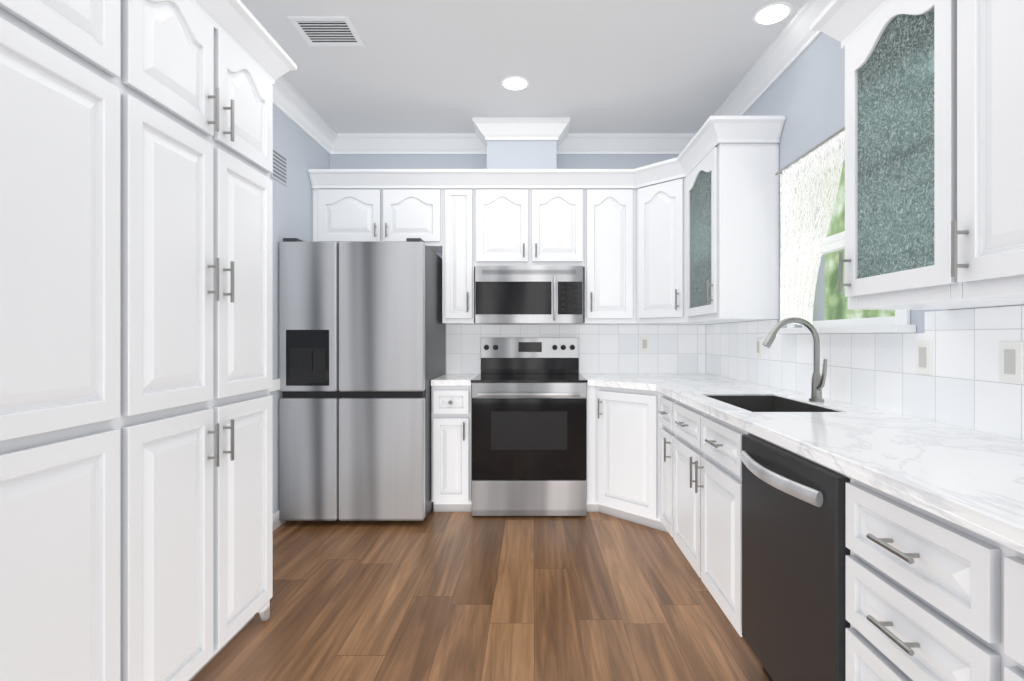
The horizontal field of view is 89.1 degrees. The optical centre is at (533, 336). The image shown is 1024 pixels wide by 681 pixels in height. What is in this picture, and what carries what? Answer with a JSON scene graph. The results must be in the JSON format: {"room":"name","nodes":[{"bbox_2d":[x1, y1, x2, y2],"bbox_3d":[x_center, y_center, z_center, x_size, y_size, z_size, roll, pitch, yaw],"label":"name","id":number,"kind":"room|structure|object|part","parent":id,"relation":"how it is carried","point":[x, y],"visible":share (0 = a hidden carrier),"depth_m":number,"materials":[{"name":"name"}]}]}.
{"room":"kitchen","nodes":[
{"label":"kitchen","id":0,"kind":"room"},
{"bbox_2d":[270,104,329,513],"bbox_3d":[-1.685,-0.190,0.750,0.150,2.760,6.700,0,0,0],"label":"wall","id":1,"kind":"structure","parent":0,"point":[299,148],"depth_m":3.40,"materials":[{"name":"grey paint"}]},
{"bbox_2d":[270,378,285,530],"bbox_3d":[-1.600,0.725,2.783,0.020,0.930,1.135,0,0,0],"label":"baseboard","id":2,"kind":"structure","parent":1,"relation":"attached to","point":[277,522],"depth_m":3.22,"materials":[{"name":"white paint"}]},
{"bbox_2d":[271,147,286,185],"bbox_3d":[-1.606,-1.075,3.280,0.007,0.190,0.200,0,0,0],"label":"air vent","id":3,"kind":"object","parent":1,"relation":"in","point":[279,173],"visible":0.98,"depth_m":3.28,"materials":[{"name":"white metal"}]},
{"bbox_2d":[192,506,770,680],"bbox_3d":[-0.125,1.230,0.750,3.270,0.080,7.000,0,0,0],"label":"floor","id":4,"kind":"structure","parent":0,"point":[468,596],"depth_m":2.28,"materials":[{"name":"brown wood"}]},
{"bbox_2d":[0,0,135,680],"bbox_3d":[-1.354,0.045,0.947,0.508,2.290,0.902,0,0,0],"label":"tall cabinet","id":5,"kind":"object","parent":4,"relation":"on","point":[68,67],"depth_m":1.23,"materials":[{"name":"white paint"}]},
{"bbox_2d":[136,0,279,680],"bbox_3d":[-1.354,0.045,1.802,0.508,2.290,0.808,0,0,0],"label":"tall cabinet","id":6,"kind":"object","parent":4,"relation":"on","point":[136,343],"depth_m":1.73,"materials":[{"name":"white paint"}]},
{"bbox_2d":[279,238,444,520],"bbox_3d":[-1.146,0.284,3.657,0.908,1.812,0.826,0,0,0],"label":"refrigerator","id":7,"kind":"object","parent":4,"relation":"on","point":[361,345],"visible":0.9,"depth_m":3.26,"materials":[{"name":"grey metal"}]},
{"bbox_2d":[432,386,471,511],"bbox_3d":[-0.551,0.758,3.756,0.266,0.863,0.684,0,0,0],"label":"base cabinet","id":8,"kind":"object","parent":4,"relation":"on","point":[451,448],"visible":0.94,"depth_m":3.45,"materials":[{"name":"white paint"}]},
{"bbox_2d":[471,338,587,515],"bbox_3d":[-0.032,0.595,3.714,0.768,1.180,0.712,0,0,0],"label":"range","id":9,"kind":"object","parent":4,"relation":"on","point":[529,426],"visible":1,"depth_m":3.42,"materials":[{"name":"silver metal"}]},
{"bbox_3d":[-0.032,0.375,3.388,0.660,0.023,0.060,0,0,0],"label":"handle","id":10,"kind":"part","parent":9,"relation":"part of","materials":[{"name":"silver metal"}]},
{"bbox_2d":[587,386,658,529],"bbox_3d":[0.855,0.758,3.604,1.006,0.864,0.988,0,0,0],"label":"base cabinet","id":11,"kind":"object","parent":4,"relation":"on","point":[623,424],"depth_m":3.29,"materials":[{"name":"white paint"}]},
{"bbox_2d":[740,434,849,680],"bbox_3d":[1.012,0.768,1.570,0.655,0.843,0.592,0,0,0],"label":"dishwasher","id":12,"kind":"object","parent":4,"relation":"on","point":[795,552],"visible":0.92,"depth_m":1.48,"materials":[{"name":"black metal"}]},
{"bbox_3d":[0.713,0.415,1.570,0.056,0.040,0.487,0,0,0],"label":"handle","id":13,"kind":"part","parent":12,"relation":"part of","materials":[{"name":"silver metal"}]},
{"bbox_2d":[831,469,978,680],"bbox_3d":[1.054,0.758,1.055,0.608,0.864,0.422,0,0,0],"label":"base cabinet","id":14,"kind":"object","parent":4,"relation":"on","point":[931,596],"depth_m":1.05,"materials":[{"name":"white paint"}]},
{"bbox_2d":[431,373,1023,553],"bbox_3d":[0.334,0.305,2.224,2.039,0.040,3.729,0,0,0],"label":"countertop","id":15,"kind":"structure","parent":14,"relation":"on","point":[971,480],"depth_m":1.37,"materials":[{"name":"stone"}]},
{"bbox_2d":[705,395,839,411],"bbox_3d":[1.018,0.399,2.290,0.364,0.214,0.619,0,0,0],"label":"sink","id":16,"kind":"object","parent":15,"relation":"in","point":[762,403],"visible":0.06,"depth_m":2.60,"materials":[{"name":"grey metal"}]},
{"bbox_2d":[762,317,826,401],"bbox_3d":[1.145,0.099,2.281,0.268,0.372,0.097,0,0,0],"label":"faucet","id":17,"kind":"object","parent":15,"relation":"on","point":[818,379],"visible":1,"depth_m":2.29,"materials":[{"name":"silver metal"}]},
{"bbox_2d":[979,534,1023,680],"bbox_3d":[1.054,0.758,0.632,0.608,0.864,0.424,0,0,0],"label":"base cabinet","id":18,"kind":"object","parent":4,"relation":"on","point":[1001,567],"depth_m":0.86,"materials":[{"name":"white paint"}]},
{"bbox_2d":[330,154,705,373],"bbox_3d":[-0.125,-0.190,4.175,3.270,2.760,0.150,0,0,0],"label":"wall","id":19,"kind":"structure","parent":0,"point":[472,161],"depth_m":4.10,"materials":[{"name":"grey paint"}]},
{"bbox_2d":[310,180,443,252],"bbox_3d":[-1.137,-0.882,3.924,0.943,0.444,0.348,0,0,0],"label":"upper cabinet","id":20,"kind":"object","parent":19,"relation":"attached to","point":[342,210],"depth_m":3.75,"materials":[{"name":"white paint"}]},
{"bbox_2d":[440,180,475,323],"bbox_3d":[-0.550,-0.602,3.924,0.230,1.004,0.348,0,0,0],"label":"upper cabinet","id":21,"kind":"object","parent":19,"relation":"attached to","point":[458,252],"depth_m":3.75,"materials":[{"name":"white paint"}]},
{"bbox_2d":[472,117,569,168],"bbox_3d":[-0.090,-1.337,3.902,0.698,0.461,0.392,0,0,0],"label":"chase","id":22,"kind":"object","parent":19,"relation":"attached to","point":[522,142],"visible":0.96,"depth_m":3.80,"materials":[{"name":"grey paint"}]},
{"bbox_3d":[-0.090,-1.503,3.858,0.698,0.130,0.304,0,0,0],"label":"crown","id":23,"kind":"part","parent":22,"relation":"part of","materials":[{"name":"white paint"}]},
{"bbox_2d":[476,180,587,267],"bbox_3d":[-0.034,-0.807,3.924,0.803,0.595,0.348,0,0,0],"label":"upper cabinet","id":24,"kind":"object","parent":19,"relation":"attached to","point":[519,222],"depth_m":3.75,"materials":[{"name":"white paint"}]},
{"bbox_2d":[475,266,582,324],"bbox_3d":[-0.035,-0.300,3.857,0.764,0.410,0.446,0,0,0],"label":"microwave","id":25,"kind":"object","parent":24,"relation":"attached to","point":[528,295],"visible":1,"depth_m":3.67,"materials":[{"name":"silver metal"}]},
{"bbox_3d":[-0.036,-0.276,3.677,0.754,0.232,0.006,0,0,0],"label":"glass","id":26,"kind":"part","parent":25,"relation":"part of","materials":[{"name":"black glass"}]},
{"bbox_3d":[0.146,-0.275,3.659,0.024,0.319,0.049,0,0,0],"label":"handle","id":27,"kind":"part","parent":25,"relation":"part of","materials":[{"name":"silver metal"}]},
{"bbox_2d":[446,325,705,373],"bbox_3d":[0.330,0.117,4.096,2.040,0.427,0.008,0,0,0],"label":"tile","id":28,"kind":"structure","parent":19,"relation":"attached to","point":[616,348],"depth_m":4.09,"materials":[{"name":"white tile"}]},
{"bbox_2d":[640,337,648,350],"bbox_3d":[0.870,0.055,4.088,0.072,0.116,0.008,0,0,0],"label":"outlet","id":29,"kind":"object","parent":28,"relation":"attached to","point":[644,343],"visible":1,"depth_m":4.08,"materials":[{"name":"white plastic"}]},
{"bbox_2d":[642,339,646,348],"bbox_3d":[0.870,0.055,4.085,0.034,0.070,0.002,0,0,0],"label":"socket","id":30,"kind":"object","parent":29,"relation":"attached to","point":[644,341],"depth_m":4.08,"materials":[{"name":"grey plastic"}]},
{"bbox_2d":[583,180,635,323],"bbox_3d":[0.554,-0.602,3.924,0.372,1.004,0.348,0,0,0],"label":"upper cabinet","id":31,"kind":"object","parent":19,"relation":"attached to","point":[609,279],"depth_m":3.75,"materials":[{"name":"white paint"}]},
{"bbox_2d":[636,156,687,175],"bbox_3d":[0.878,-0.663,3.618,0.260,1.058,0.260,0,0,0],"label":"crown molding","id":32,"kind":"structure","parent":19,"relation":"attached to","point":[680,161],"depth_m":3.50,"materials":[{"name":"white paint"}]},
{"bbox_2d":[240,0,804,132],"bbox_3d":[-0.125,-1.610,0.750,3.270,0.080,7.000,0,0,0],"label":"ceiling","id":33,"kind":"structure","parent":0,"point":[585,66],"depth_m":2.95,"materials":[{"name":"white paint"}]},
{"bbox_2d":[287,16,364,45],"bbox_3d":[-1.057,-1.566,2.668,0.300,0.008,0.250,0,0,0],"label":"ceiling vent","id":34,"kind":"object","parent":33,"relation":"in","point":[327,30],"visible":1,"depth_m":2.65,"materials":[{"name":"white metal"}]},
{"bbox_2d":[500,75,529,90],"bbox_3d":[-0.117,-1.564,3.210,0.180,0.010,0.180,0,0,0],"label":"recessed light","id":35,"kind":"object","parent":33,"relation":"in","point":[515,82],"visible":1,"depth_m":3.20,"materials":[{"name":"white paint"}]},
{"bbox_2d":[273,0,831,153],"bbox_3d":[-0.125,-1.505,0.750,2.970,0.130,6.700,0,0,0],"label":"crown molding","id":36,"kind":"structure","parent":33,"relation":"attached to","point":[794,39],"depth_m":4.01,"materials":[{"name":"white paint"}]},
{"bbox_2d":[752,1,792,24],"bbox_3d":[1.155,-1.564,2.520,0.180,0.010,0.180,0,0,0],"label":"recessed light","id":37,"kind":"object","parent":33,"relation":"in","point":[773,13],"visible":1,"depth_m":2.51,"materials":[{"name":"white paint"}]},
{"bbox_2d":[706,32,1023,334],"bbox_3d":[1.435,-0.190,0.750,0.150,2.760,6.700,0,0,0],"label":"wall","id":38,"kind":"structure","parent":0,"point":[804,93],"depth_m":2.60,"materials":[{"name":"grey paint"}]},
{"bbox_2d":[636,168,743,323],"bbox_3d":[1.049,-0.602,3.771,0.618,1.004,0.653,0,0,0],"label":"upper cabinet","id":39,"kind":"object","parent":38,"relation":"attached to","point":[689,234],"depth_m":3.40,"materials":[{"name":"white paint"}]},
{"bbox_3d":[1.022,-0.600,3.180,0.004,0.834,0.444,0,0,0],"label":"glass","id":40,"kind":"part","parent":39,"relation":"part of","materials":[{"name":"glass"}]},
{"bbox_2d":[777,324,915,333],"bbox_3d":[1.321,-0.030,2.317,0.073,0.030,0.945,0,0,0],"label":"window sill","id":41,"kind":"structure","parent":38,"relation":"attached to","point":[901,328],"depth_m":2.07,"materials":[{"name":"white paint"}]},
{"bbox_2d":[787,130,909,327],"bbox_3d":[1.386,-0.477,2.317,0.088,0.865,0.885,0,0,0],"label":"window","id":42,"kind":"structure","parent":38,"relation":"in","point":[834,243],"depth_m":2.38,"materials":[{"name":"white paint"}]},
{"bbox_2d":[775,126,844,325],"bbox_3d":[1.321,-0.467,2.300,0.074,0.834,1.000,0,0,0],"label":"lace curtain","id":43,"kind":"object","parent":42,"relation":"hanging from","point":[797,299],"visible":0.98,"depth_m":2.49,"materials":[{"name":"white fabric"}]},
{"bbox_2d":[706,306,1023,440],"bbox_3d":[1.356,0.117,2.205,0.008,0.427,3.771,0,0,0],"label":"tile","id":44,"kind":"structure","parent":38,"relation":"attached to","point":[962,386],"depth_m":1.89,"materials":[{"name":"white tile"}]},
{"bbox_2d":[756,337,761,356],"bbox_3d":[1.348,0.060,3.120,0.008,0.116,0.072,0,0,0],"label":"electrical outlet","id":45,"kind":"object","parent":44,"relation":"attached to","point":[758,346],"visible":1,"depth_m":3.10,"materials":[{"name":"white plastic"}]},
{"bbox_2d":[756,341,759,352],"bbox_3d":[1.345,0.060,3.120,0.002,0.070,0.034,0,0,0],"label":"socket","id":46,"kind":"object","parent":45,"relation":"attached to","point":[757,342],"depth_m":3.12,"materials":[{"name":"grey plastic"}]},
{"bbox_2d":[915,340,931,374],"bbox_3d":[1.348,0.070,1.800,0.008,0.116,0.072,0,0,0],"label":"outlet","id":47,"kind":"object","parent":44,"relation":"attached to","point":[923,356],"visible":1,"depth_m":1.79,"materials":[{"name":"white plastic"}]},
{"bbox_2d":[918,347,926,367],"bbox_3d":[1.345,0.070,1.800,0.002,0.070,0.034,0,0,0],"label":"socket","id":48,"kind":"object","parent":47,"relation":"attached to","point":[922,351],"depth_m":1.80,"materials":[{"name":"grey plastic"}]},
{"bbox_2d":[999,341,1023,382],"bbox_3d":[1.348,0.070,1.470,0.008,0.116,0.072,0,0,0],"label":"electrical outlet","id":49,"kind":"object","parent":44,"relation":"attached to","point":[1011,361],"visible":1,"depth_m":1.46,"materials":[{"name":"white plastic"}]},
{"bbox_2d":[1004,349,1015,374],"bbox_3d":[1.345,0.070,1.470,0.002,0.070,0.034,0,0,0],"label":"socket","id":50,"kind":"object","parent":49,"relation":"attached to","point":[1009,354],"depth_m":1.47,"materials":[{"name":"grey plastic"}]},
{"bbox_2d":[930,0,1023,307],"bbox_3d":[1.184,-0.538,1.045,0.348,0.896,0.484,0,0,0],"label":"upper cabinet","id":51,"kind":"object","parent":38,"relation":"attached to","point":[934,154],"depth_m":1.19,"materials":[{"name":"white paint"}]},
{"bbox_3d":[1.022,-0.543,1.476,0.004,0.730,0.334,0,0,0],"label":"glass","id":52,"kind":"part","parent":51,"relation":"part of","materials":[{"name":"glass"}]},
{"label":"outside","id":53,"kind":"structure","parent":0,"visible":0},
{"bbox_2d":[825,162,894,319],"bbox_3d":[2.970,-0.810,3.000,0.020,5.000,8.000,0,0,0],"label":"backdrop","id":54,"kind":"structure","parent":53,"point":[834,293],"depth_m":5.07,"materials":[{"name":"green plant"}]}
]}

